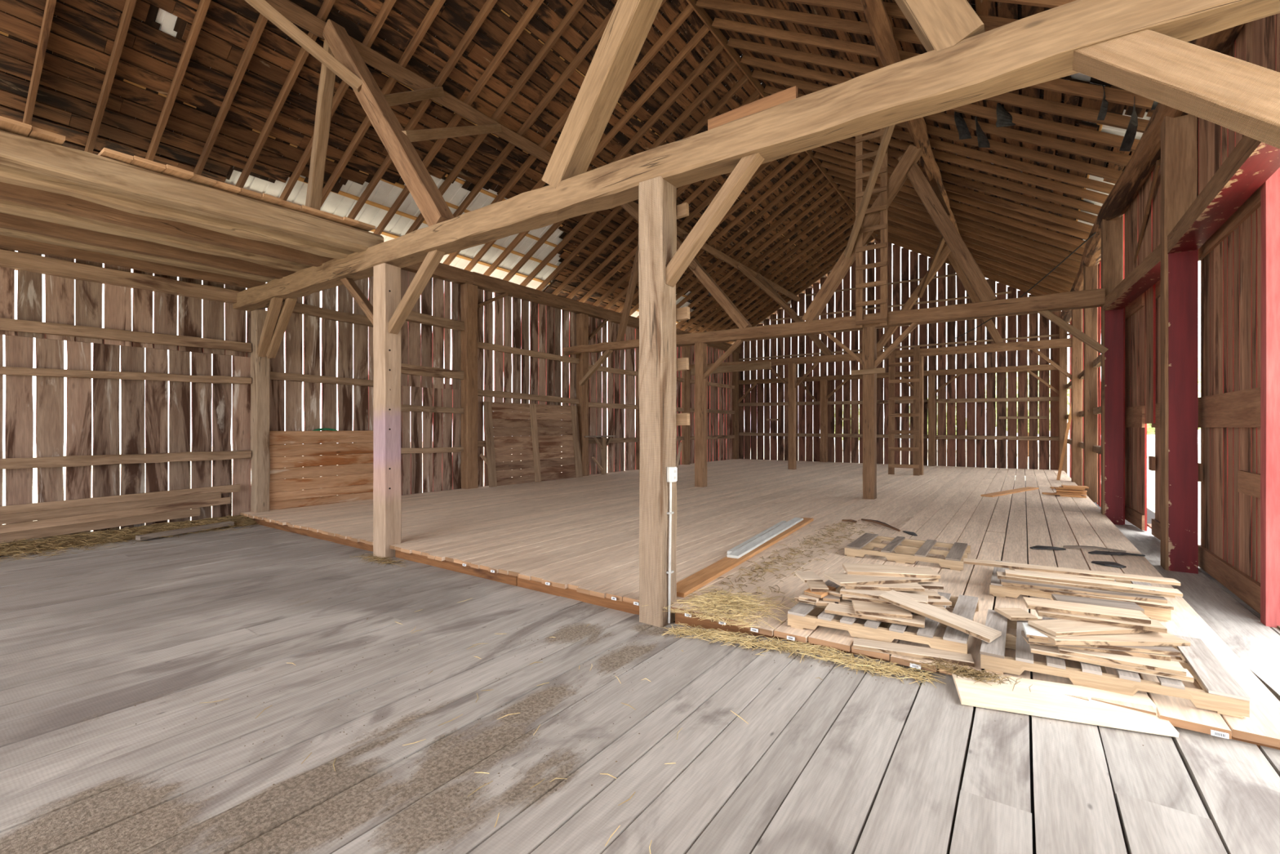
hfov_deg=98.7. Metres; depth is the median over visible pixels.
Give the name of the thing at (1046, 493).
board
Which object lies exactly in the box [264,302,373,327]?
beam
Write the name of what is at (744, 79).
rafter
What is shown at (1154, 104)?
flap
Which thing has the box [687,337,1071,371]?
tie beam
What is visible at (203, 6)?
rafter
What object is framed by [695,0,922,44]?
rafter
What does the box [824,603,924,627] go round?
board
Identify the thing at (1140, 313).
door
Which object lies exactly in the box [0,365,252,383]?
beam
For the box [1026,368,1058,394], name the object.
knee brace
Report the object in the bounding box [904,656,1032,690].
tuft
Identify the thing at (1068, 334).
rail
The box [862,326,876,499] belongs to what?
timber post
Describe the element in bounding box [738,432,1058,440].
rail
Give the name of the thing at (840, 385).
knee brace
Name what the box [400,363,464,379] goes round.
beam
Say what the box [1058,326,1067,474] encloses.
timber post
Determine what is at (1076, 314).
timber post
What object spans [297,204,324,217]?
plank
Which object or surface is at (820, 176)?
rafter
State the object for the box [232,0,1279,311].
tie beam
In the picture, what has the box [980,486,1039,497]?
board
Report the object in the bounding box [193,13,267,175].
rafter
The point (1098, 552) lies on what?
paper scrap
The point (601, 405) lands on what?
beam
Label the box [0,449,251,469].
beam
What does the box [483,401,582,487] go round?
wooden panel
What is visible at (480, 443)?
wall girt
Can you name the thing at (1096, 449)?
rail
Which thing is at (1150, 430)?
leafy tree
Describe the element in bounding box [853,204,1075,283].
rafter
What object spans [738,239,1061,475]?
wall
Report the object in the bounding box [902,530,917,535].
strip
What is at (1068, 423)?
leaning pole
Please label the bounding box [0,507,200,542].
plank
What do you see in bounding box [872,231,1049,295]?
rafter
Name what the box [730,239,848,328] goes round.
rafter
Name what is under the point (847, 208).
rafter
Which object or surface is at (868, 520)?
strip
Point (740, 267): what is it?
brace
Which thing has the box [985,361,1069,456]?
leafy tree
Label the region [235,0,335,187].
rafter
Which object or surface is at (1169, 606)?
board
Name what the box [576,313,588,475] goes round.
timber post
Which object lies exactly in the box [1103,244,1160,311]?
header beam
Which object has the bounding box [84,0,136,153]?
rafter
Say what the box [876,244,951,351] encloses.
strut
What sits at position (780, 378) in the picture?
knee brace
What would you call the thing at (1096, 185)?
rafter
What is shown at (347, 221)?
plank
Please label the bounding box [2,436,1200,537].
ground
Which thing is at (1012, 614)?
board
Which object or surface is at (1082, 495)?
board
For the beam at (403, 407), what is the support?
attached to the wall at (424, 345)
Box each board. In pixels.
[135,520,234,540]
[675,441,681,466]
[685,0,878,243]
[707,85,797,130]
[766,418,780,420]
[794,595,814,604]
[795,571,822,582]
[798,592,820,603]
[804,585,835,598]
[806,580,828,591]
[814,597,835,605]
[822,594,839,602]
[823,572,938,586]
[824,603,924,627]
[827,590,842,596]
[838,596,853,605]
[840,417,853,420]
[840,586,928,604]
[842,563,940,578]
[842,594,894,604]
[843,582,924,591]
[850,367,884,375]
[852,600,912,618]
[853,637,973,666]
[878,589,1001,642]
[898,589,940,599]
[909,604,948,613]
[916,581,943,589]
[927,595,951,605]
[963,557,1180,585]
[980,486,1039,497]
[994,607,1037,620]
[996,571,1175,598]
[999,416,1047,418]
[1000,578,1167,603]
[1002,584,1173,609]
[1004,568,1182,596]
[1013,568,1114,581]
[1021,630,1180,657]
[1022,596,1151,624]
[1022,622,1048,640]
[1022,636,1170,661]
[1027,618,1158,636]
[1027,624,1190,645]
[1029,643,1194,682]
[1035,609,1167,632]
[1042,492,1055,494]
[1051,593,1144,613]
[1053,486,1083,490]
[1055,492,1080,496]
[1056,488,1087,493]
[1056,491,1087,494]
[1057,646,1186,675]
[1058,486,1084,489]
[1058,491,1084,493]
[1059,494,1086,497]
[1061,484,1088,488]
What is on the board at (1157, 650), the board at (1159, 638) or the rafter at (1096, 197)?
the board at (1159, 638)
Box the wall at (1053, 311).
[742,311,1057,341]
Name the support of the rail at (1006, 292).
attached to the wall at (807, 416)
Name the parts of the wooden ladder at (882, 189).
rail, rail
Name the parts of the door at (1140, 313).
rail, rail, rail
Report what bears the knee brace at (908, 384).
attached to the tie beam at (1043, 366)
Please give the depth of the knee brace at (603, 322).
17.05 m
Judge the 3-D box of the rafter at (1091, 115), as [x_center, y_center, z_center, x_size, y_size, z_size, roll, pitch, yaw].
[4.478,-5.618,8.895,6.735,4.024,0.062,0,0,35]
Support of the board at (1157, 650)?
on the board at (1162, 657)
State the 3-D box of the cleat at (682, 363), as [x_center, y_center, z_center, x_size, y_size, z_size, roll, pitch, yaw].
[0.257,-0.524,4.655,0.338,0.111,0.047,0,0,35]
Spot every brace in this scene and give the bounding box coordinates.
[244,0,362,92]
[257,297,283,356]
[266,297,297,358]
[340,277,373,324]
[383,86,444,106]
[387,249,445,333]
[401,124,502,142]
[477,293,508,307]
[480,453,487,464]
[578,350,613,385]
[588,319,608,339]
[620,203,697,270]
[665,152,764,287]
[684,234,698,262]
[703,339,742,378]
[737,264,793,313]
[737,382,756,403]
[769,368,787,386]
[795,362,817,387]
[800,382,816,400]
[822,331,862,364]
[826,377,848,399]
[844,124,895,257]
[874,322,919,367]
[900,375,913,390]
[917,235,945,297]
[928,178,950,218]
[934,372,961,394]
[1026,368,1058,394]
[1031,348,1071,380]
[1037,310,1108,354]
[1072,29,1279,149]
[1133,160,1159,265]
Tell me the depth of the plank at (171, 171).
5.33 m
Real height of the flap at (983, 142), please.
0.550 m
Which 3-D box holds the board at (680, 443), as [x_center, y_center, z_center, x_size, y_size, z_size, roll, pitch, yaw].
[1.481,1.024,20.913,0.071,0.964,0.970,0,0,14]
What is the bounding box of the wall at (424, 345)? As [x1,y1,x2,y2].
[0,247,732,532]
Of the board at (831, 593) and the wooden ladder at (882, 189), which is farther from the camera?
the wooden ladder at (882, 189)
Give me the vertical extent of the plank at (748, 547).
0.031 m
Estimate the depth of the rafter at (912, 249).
19.64 m
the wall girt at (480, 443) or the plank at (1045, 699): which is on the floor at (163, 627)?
the plank at (1045, 699)
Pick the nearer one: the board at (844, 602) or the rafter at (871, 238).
the board at (844, 602)
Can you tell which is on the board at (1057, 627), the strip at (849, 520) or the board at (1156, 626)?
the board at (1156, 626)
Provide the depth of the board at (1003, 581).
4.31 m
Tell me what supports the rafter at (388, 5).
on the purlin at (295, 14)
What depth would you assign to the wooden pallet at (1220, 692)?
3.06 m
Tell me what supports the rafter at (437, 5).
on the purlin at (295, 14)
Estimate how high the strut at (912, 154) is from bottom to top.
3.286 m
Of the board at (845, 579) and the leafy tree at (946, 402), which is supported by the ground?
the leafy tree at (946, 402)
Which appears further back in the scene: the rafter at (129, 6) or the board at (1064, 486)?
the board at (1064, 486)
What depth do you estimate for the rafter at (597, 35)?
10.36 m
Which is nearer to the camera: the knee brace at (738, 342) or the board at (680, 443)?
the knee brace at (738, 342)
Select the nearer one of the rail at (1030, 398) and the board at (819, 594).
the board at (819, 594)
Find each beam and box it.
[0,248,240,303]
[0,317,251,352]
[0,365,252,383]
[0,449,251,469]
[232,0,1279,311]
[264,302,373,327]
[270,371,373,386]
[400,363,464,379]
[400,404,463,413]
[405,311,464,330]
[477,341,579,364]
[477,389,579,404]
[563,338,639,355]
[588,364,684,382]
[588,402,684,411]
[675,288,1105,346]
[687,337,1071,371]
[737,363,1058,384]
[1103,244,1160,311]
[1167,135,1279,253]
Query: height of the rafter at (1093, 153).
4.027 m
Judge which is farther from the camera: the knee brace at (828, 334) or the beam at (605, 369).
the beam at (605, 369)
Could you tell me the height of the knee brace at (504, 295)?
0.545 m
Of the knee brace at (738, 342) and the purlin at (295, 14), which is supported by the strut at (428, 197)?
the purlin at (295, 14)
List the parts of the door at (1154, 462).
rail, rail, rail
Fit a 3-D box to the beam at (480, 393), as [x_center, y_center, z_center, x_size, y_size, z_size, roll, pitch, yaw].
[-2.946,-0.820,14.881,0.118,0.237,3.843,0,0,35]
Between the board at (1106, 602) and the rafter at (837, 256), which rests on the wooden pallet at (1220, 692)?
the board at (1106, 602)
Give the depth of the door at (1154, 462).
7.89 m
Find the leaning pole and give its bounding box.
[1056,405,1071,479]
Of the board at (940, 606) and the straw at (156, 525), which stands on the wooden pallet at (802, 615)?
the board at (940, 606)
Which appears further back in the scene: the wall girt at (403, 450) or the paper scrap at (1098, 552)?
the wall girt at (403, 450)
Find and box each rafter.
[22,0,56,124]
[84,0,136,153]
[145,0,211,160]
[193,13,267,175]
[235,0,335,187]
[279,0,396,200]
[320,0,445,207]
[347,0,497,219]
[373,0,544,235]
[405,0,586,234]
[442,0,666,265]
[453,5,615,217]
[464,4,693,271]
[483,24,709,275]
[502,43,724,281]
[520,60,737,286]
[536,75,748,290]
[551,89,760,295]
[565,183,691,298]
[578,175,719,302]
[591,181,725,306]
[603,160,773,309]
[615,151,801,312]
[629,155,810,315]
[636,164,817,318]
[675,172,824,300]
[675,179,829,308]
[675,193,840,328]
[680,199,845,330]
[687,186,835,309]
[688,205,850,333]
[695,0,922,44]
[697,211,854,332]
[708,217,855,331]
[711,17,1153,110]
[719,229,852,330]
[724,249,844,342]
[726,37,1149,133]
[727,235,874,344]
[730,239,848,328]
[740,54,1139,151]
[751,70,1132,166]
[763,85,1122,181]
[778,0,1018,31]
[809,146,1093,233]
[813,151,1089,239]
[820,160,1086,248]
[823,142,1097,223]
[826,168,1084,254]
[832,177,1082,262]
[838,137,1101,214]
[838,184,1080,268]
[843,191,1079,273]
[848,197,1077,278]
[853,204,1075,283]
[862,132,1108,204]
[863,217,1071,291]
[864,213,1073,288]
[871,128,1114,194]
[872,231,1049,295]
[875,229,1059,293]
[876,235,1043,296]
[877,224,1069,293]
[985,0,1076,8]
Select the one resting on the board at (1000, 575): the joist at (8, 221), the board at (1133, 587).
the board at (1133, 587)
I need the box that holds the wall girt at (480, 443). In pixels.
[477,440,567,447]
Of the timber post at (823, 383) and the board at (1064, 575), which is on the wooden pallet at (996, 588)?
the board at (1064, 575)
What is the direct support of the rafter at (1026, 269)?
on the purlin at (877, 20)
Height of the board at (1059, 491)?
0.025 m
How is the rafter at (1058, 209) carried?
on the purlin at (877, 20)
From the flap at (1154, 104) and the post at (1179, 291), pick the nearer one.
the post at (1179, 291)
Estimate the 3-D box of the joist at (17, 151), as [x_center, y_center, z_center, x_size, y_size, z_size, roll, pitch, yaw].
[-6.529,-2.263,2.677,0.277,0.448,10.925,0,0,35]
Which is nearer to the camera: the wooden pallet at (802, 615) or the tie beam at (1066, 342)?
the wooden pallet at (802, 615)
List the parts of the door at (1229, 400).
rail, rail, rail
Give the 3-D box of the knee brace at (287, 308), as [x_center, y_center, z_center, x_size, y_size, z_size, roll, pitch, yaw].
[-5.902,-1.649,9.036,1.301,0.928,0.132,0,0,43]
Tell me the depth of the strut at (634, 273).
14.68 m
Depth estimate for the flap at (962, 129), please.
9.34 m
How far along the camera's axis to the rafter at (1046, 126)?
8.66 m
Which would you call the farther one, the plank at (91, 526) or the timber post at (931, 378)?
the timber post at (931, 378)
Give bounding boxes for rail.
[691,361,771,375]
[738,333,1069,359]
[738,396,1058,406]
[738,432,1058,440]
[771,291,1011,320]
[1065,378,1083,389]
[1079,369,1084,378]
[1092,445,1100,453]
[1093,354,1101,367]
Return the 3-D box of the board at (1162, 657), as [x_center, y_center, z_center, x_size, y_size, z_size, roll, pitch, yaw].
[2.619,1.264,3.182,0.656,0.029,0.117,0,0,22]
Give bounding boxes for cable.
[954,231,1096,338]
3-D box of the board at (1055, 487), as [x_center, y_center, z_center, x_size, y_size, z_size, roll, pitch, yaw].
[9.119,1.302,11.706,0.462,0.025,0.301,0,0,30]
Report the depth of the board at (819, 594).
4.17 m
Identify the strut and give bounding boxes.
[305,40,335,210]
[322,18,454,226]
[541,0,662,188]
[616,243,638,341]
[676,236,751,328]
[755,272,833,355]
[801,144,923,323]
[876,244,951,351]
[894,0,984,52]
[897,154,997,302]
[942,248,1004,343]
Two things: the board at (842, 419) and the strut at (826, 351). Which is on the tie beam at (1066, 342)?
the strut at (826, 351)
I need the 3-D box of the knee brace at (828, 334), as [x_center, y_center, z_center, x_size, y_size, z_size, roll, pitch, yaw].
[4.291,-1.681,11.552,0.876,0.819,0.106,0,0,35]
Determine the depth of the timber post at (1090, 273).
11.80 m
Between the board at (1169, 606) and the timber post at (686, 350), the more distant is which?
the timber post at (686, 350)
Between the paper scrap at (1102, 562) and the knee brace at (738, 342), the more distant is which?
the knee brace at (738, 342)
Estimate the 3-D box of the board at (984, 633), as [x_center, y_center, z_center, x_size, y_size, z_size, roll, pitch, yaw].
[2.007,1.261,3.721,0.199,0.130,0.713,0,0,-39]
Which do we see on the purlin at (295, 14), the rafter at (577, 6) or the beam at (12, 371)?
the rafter at (577, 6)
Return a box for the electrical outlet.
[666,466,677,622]
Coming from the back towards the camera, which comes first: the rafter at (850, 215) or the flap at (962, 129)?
the rafter at (850, 215)
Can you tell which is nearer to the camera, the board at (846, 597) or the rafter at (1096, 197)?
the board at (846, 597)
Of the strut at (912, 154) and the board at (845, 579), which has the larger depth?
the strut at (912, 154)
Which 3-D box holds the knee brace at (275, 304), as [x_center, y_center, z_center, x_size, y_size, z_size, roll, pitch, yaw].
[-6.063,-1.660,8.997,0.136,0.907,1.290,0,0,-45]
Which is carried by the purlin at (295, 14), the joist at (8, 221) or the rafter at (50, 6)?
the rafter at (50, 6)
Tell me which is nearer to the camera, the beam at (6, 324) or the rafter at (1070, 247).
the beam at (6, 324)
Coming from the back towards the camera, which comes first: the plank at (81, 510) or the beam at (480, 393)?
the beam at (480, 393)
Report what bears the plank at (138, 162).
on the joist at (17, 151)
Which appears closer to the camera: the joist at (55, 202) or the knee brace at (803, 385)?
the joist at (55, 202)
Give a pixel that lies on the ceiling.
(82, 34)
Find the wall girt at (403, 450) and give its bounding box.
[400,446,463,453]
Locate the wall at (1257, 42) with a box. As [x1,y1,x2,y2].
[1069,13,1279,524]
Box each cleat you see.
[675,202,688,219]
[675,306,689,321]
[675,413,689,426]
[676,357,688,370]
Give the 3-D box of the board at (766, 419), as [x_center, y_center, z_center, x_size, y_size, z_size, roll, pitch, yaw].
[5.957,-0.350,24.594,0.630,0.090,0.030,0,0,35]
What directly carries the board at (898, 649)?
on the floor at (573, 538)
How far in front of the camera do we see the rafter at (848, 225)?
21.14 m
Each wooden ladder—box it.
[855,127,888,328]
[888,346,919,475]
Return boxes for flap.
[954,111,971,139]
[975,115,990,147]
[995,102,1015,127]
[1097,83,1108,119]
[1119,96,1137,151]
[1151,101,1158,110]
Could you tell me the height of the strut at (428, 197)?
3.384 m
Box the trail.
[714,520,876,595]
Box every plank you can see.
[0,115,31,137]
[0,484,239,515]
[0,491,221,524]
[0,497,231,533]
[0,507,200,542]
[26,126,65,145]
[97,147,133,164]
[128,155,165,173]
[160,164,193,180]
[187,173,216,186]
[212,180,240,194]
[236,187,262,199]
[257,193,281,204]
[275,200,302,211]
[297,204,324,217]
[319,211,342,222]
[337,217,359,226]
[351,221,375,231]
[676,517,813,597]
[726,517,803,558]
[727,520,786,553]
[951,668,1178,737]
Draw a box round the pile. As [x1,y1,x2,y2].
[644,585,796,630]
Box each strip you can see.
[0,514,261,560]
[841,519,857,522]
[861,518,900,531]
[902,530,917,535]
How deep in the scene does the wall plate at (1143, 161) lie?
7.51 m
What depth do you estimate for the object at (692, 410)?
23.94 m
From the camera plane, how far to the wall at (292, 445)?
10.30 m
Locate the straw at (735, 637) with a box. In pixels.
[661,622,946,686]
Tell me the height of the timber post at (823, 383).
3.450 m
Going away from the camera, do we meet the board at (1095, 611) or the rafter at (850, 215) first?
the board at (1095, 611)
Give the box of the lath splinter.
[1062,545,1126,552]
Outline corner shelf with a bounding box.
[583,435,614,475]
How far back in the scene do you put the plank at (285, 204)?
6.17 m
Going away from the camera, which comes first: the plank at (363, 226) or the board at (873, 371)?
the plank at (363, 226)
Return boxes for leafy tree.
[834,404,859,440]
[927,402,966,439]
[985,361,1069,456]
[1146,356,1200,435]
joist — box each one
[0,129,383,253]
[0,164,355,259]
[0,182,333,266]
[0,199,311,271]
[0,212,295,279]
[0,227,276,282]
[0,235,265,288]
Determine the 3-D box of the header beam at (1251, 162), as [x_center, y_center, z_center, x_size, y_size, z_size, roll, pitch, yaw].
[4.724,-2.040,4.246,0.252,0.202,4.470,0,0,35]
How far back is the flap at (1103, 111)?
7.08 m
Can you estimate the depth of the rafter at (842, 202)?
19.68 m
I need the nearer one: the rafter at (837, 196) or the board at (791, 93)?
the board at (791, 93)
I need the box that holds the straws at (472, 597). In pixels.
[201,597,821,853]
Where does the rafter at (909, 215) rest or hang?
on the purlin at (877, 20)
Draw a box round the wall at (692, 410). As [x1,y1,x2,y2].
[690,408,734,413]
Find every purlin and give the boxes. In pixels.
[264,0,799,302]
[860,0,961,237]
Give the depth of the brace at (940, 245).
15.92 m
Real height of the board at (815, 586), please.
0.030 m
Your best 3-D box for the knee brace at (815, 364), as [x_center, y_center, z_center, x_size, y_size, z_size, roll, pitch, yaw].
[5.695,-1.799,18.888,0.829,0.858,0.102,0,0,35]
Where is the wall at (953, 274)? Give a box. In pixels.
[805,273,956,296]
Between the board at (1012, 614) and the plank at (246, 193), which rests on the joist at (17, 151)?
the plank at (246, 193)
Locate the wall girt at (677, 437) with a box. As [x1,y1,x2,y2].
[588,435,684,444]
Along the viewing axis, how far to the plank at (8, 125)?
4.48 m
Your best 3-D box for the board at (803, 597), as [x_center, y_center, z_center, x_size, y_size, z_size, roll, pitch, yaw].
[1.287,1.290,4.173,0.131,0.030,0.134,0,0,31]
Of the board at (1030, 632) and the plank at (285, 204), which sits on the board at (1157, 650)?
the board at (1030, 632)
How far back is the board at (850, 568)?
4.38 m
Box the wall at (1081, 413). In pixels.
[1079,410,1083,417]
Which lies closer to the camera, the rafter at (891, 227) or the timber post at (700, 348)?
the timber post at (700, 348)
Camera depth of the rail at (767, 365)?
16.38 m
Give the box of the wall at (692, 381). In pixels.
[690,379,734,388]
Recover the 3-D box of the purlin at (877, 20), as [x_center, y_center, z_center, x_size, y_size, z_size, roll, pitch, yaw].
[3.334,-5.525,7.611,0.323,0.326,30.300,0,0,35]
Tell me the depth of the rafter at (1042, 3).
6.01 m
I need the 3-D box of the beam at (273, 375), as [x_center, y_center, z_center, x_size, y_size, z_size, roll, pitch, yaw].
[-5.939,-0.915,10.592,0.114,0.161,2.221,0,0,35]
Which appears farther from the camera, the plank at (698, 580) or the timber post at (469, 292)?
the timber post at (469, 292)
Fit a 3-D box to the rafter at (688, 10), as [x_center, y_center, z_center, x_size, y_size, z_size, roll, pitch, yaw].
[-1.766,-5.626,11.753,6.707,4.012,0.068,0,0,35]
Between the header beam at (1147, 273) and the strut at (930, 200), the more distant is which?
the strut at (930, 200)
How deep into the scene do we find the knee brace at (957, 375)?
20.47 m
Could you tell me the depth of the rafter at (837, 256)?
22.84 m
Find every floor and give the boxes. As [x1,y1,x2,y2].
[0,524,1279,853]
[240,458,1279,749]
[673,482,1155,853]
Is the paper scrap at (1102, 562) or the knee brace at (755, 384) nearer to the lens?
the paper scrap at (1102, 562)
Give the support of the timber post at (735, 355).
on the floor at (573, 538)
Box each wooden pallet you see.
[787,579,978,653]
[844,533,970,570]
[979,608,1249,718]
[989,560,1170,621]
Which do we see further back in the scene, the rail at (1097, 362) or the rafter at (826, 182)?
the rafter at (826, 182)
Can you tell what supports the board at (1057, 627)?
on the board at (1159, 638)
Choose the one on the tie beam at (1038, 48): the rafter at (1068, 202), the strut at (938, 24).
the strut at (938, 24)
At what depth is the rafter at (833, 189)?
18.53 m
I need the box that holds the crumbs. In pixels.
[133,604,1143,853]
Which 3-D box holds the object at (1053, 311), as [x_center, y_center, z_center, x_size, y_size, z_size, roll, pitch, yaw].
[9.536,-4.000,22.062,11.614,0.080,0.066,0,0,35]
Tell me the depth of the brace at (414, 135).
7.95 m
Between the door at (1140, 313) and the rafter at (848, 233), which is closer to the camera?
the door at (1140, 313)
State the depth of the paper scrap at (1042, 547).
6.54 m
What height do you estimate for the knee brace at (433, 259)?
0.925 m
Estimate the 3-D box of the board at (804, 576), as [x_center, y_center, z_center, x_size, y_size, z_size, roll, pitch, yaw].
[1.396,1.233,4.545,0.147,0.028,0.264,0,0,0]
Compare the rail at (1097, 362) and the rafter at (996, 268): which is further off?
the rafter at (996, 268)
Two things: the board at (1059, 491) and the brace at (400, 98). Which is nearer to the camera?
the brace at (400, 98)
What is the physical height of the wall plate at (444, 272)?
0.336 m
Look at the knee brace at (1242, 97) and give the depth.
2.69 m
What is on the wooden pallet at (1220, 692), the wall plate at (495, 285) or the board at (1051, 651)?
the board at (1051, 651)
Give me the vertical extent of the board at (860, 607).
0.030 m
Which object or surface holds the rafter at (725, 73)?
on the purlin at (295, 14)
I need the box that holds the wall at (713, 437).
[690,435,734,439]
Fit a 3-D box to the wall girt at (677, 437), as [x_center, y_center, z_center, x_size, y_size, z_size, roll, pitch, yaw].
[-0.013,0.420,19.090,0.120,0.172,5.900,0,0,35]
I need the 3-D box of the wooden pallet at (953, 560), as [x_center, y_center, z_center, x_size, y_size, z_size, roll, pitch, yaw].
[3.056,1.393,6.269,1.160,0.114,0.948,0,0,35]
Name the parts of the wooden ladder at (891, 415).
rail, rail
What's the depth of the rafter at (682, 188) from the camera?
15.53 m
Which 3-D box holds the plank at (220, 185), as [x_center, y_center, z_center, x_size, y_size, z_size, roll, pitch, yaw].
[-5.973,-2.490,6.876,4.235,0.041,0.214,0,0,35]
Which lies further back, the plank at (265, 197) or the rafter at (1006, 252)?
the rafter at (1006, 252)
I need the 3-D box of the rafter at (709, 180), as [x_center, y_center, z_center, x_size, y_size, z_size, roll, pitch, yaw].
[0.641,-5.615,15.231,6.742,4.029,0.060,0,0,35]
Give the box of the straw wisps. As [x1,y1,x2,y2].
[349,552,408,567]
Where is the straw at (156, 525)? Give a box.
[0,515,257,555]
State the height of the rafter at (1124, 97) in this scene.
4.038 m
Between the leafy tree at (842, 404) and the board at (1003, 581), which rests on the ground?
the leafy tree at (842, 404)
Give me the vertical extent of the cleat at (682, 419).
0.110 m
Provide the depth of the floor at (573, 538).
7.58 m
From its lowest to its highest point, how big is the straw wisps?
0.040 m
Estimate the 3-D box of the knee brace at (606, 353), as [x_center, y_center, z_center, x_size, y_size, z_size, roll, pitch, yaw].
[-1.278,-1.720,15.717,0.147,0.954,1.617,0,0,-37]
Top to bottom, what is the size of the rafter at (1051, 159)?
4.022 m
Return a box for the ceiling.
[0,0,1154,344]
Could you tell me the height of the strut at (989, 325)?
3.082 m
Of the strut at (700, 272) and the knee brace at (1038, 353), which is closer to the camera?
the strut at (700, 272)
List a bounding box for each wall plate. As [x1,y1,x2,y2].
[400,262,473,284]
[473,271,740,353]
[1059,23,1244,323]
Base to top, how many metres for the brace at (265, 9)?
1.238 m
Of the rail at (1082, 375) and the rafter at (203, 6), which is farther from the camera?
the rail at (1082, 375)
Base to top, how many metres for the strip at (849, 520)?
0.030 m
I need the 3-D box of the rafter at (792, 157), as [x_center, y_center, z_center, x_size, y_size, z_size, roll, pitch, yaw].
[1.691,-5.621,16.719,6.722,4.018,0.061,0,0,35]
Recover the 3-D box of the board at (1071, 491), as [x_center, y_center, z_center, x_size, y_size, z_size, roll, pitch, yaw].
[9.083,1.330,11.572,0.496,0.026,0.302,0,0,41]
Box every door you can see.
[1124,284,1155,531]
[1148,279,1160,540]
[1198,186,1261,613]
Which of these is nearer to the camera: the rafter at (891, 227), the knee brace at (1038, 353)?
the knee brace at (1038, 353)
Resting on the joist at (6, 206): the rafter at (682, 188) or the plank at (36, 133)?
the plank at (36, 133)
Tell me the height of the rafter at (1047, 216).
4.004 m
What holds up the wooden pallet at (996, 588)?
on the floor at (573, 538)
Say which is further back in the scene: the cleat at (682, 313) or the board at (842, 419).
the board at (842, 419)
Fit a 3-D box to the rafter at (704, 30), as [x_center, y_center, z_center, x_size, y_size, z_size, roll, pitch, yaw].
[-1.417,-5.633,12.226,6.680,3.991,0.060,0,0,35]
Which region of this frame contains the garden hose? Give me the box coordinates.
[311,427,337,431]
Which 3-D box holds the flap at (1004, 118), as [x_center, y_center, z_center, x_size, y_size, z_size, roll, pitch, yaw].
[5.689,-4.894,8.633,0.433,0.300,0.152,0,0,-22]
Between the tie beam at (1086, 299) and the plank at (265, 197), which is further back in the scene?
the tie beam at (1086, 299)
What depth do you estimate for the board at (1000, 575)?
4.41 m
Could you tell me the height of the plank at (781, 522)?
0.036 m
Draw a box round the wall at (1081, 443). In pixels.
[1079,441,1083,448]
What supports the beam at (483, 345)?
attached to the wall at (424, 345)
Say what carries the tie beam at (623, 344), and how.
attached to the tie beam at (1086, 299)
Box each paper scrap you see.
[1029,545,1066,550]
[1088,550,1145,555]
[1091,560,1126,568]
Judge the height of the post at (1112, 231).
5.100 m
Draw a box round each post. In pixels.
[249,309,270,512]
[373,262,401,557]
[460,283,478,488]
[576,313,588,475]
[635,328,639,469]
[638,176,676,626]
[681,345,690,464]
[694,342,707,487]
[732,352,738,458]
[787,363,796,469]
[819,379,827,462]
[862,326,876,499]
[919,355,923,475]
[927,374,935,466]
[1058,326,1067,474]
[1071,308,1082,485]
[1083,263,1097,502]
[1100,215,1123,524]
[1160,114,1198,573]
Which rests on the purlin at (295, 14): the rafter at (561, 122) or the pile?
the rafter at (561, 122)
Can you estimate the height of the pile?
0.065 m
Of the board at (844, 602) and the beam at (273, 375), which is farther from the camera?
the beam at (273, 375)
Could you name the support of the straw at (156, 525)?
on the floor at (163, 627)
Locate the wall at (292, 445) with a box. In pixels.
[269,430,373,510]
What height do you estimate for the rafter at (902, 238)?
3.991 m
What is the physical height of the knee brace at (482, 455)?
0.599 m
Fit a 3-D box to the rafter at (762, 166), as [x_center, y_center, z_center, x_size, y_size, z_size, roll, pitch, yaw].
[1.362,-5.633,16.208,6.677,3.993,0.062,0,0,35]
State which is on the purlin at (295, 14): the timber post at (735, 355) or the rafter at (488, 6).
the rafter at (488, 6)
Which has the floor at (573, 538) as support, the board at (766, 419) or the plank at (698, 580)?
the plank at (698, 580)
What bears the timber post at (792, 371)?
on the floor at (573, 538)
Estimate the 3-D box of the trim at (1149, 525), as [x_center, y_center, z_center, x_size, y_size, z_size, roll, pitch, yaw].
[6.008,1.620,5.624,0.100,0.080,8.300,0,0,35]
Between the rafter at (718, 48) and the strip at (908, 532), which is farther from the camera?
the rafter at (718, 48)
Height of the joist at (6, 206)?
0.386 m
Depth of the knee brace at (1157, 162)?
7.58 m
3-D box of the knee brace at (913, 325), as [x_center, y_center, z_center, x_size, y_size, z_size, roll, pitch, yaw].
[5.086,-1.655,10.961,0.865,0.875,0.126,0,0,35]
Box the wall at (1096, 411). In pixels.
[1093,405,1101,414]
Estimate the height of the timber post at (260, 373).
3.620 m
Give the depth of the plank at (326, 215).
6.55 m
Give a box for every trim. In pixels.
[1146,523,1279,629]
[1260,167,1279,627]
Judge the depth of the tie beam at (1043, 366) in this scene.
20.76 m
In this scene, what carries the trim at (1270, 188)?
attached to the wall at (1257, 42)
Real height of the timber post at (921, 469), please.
3.650 m
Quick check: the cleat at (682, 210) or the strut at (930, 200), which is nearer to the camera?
the cleat at (682, 210)
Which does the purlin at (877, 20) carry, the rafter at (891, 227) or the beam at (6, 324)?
the rafter at (891, 227)

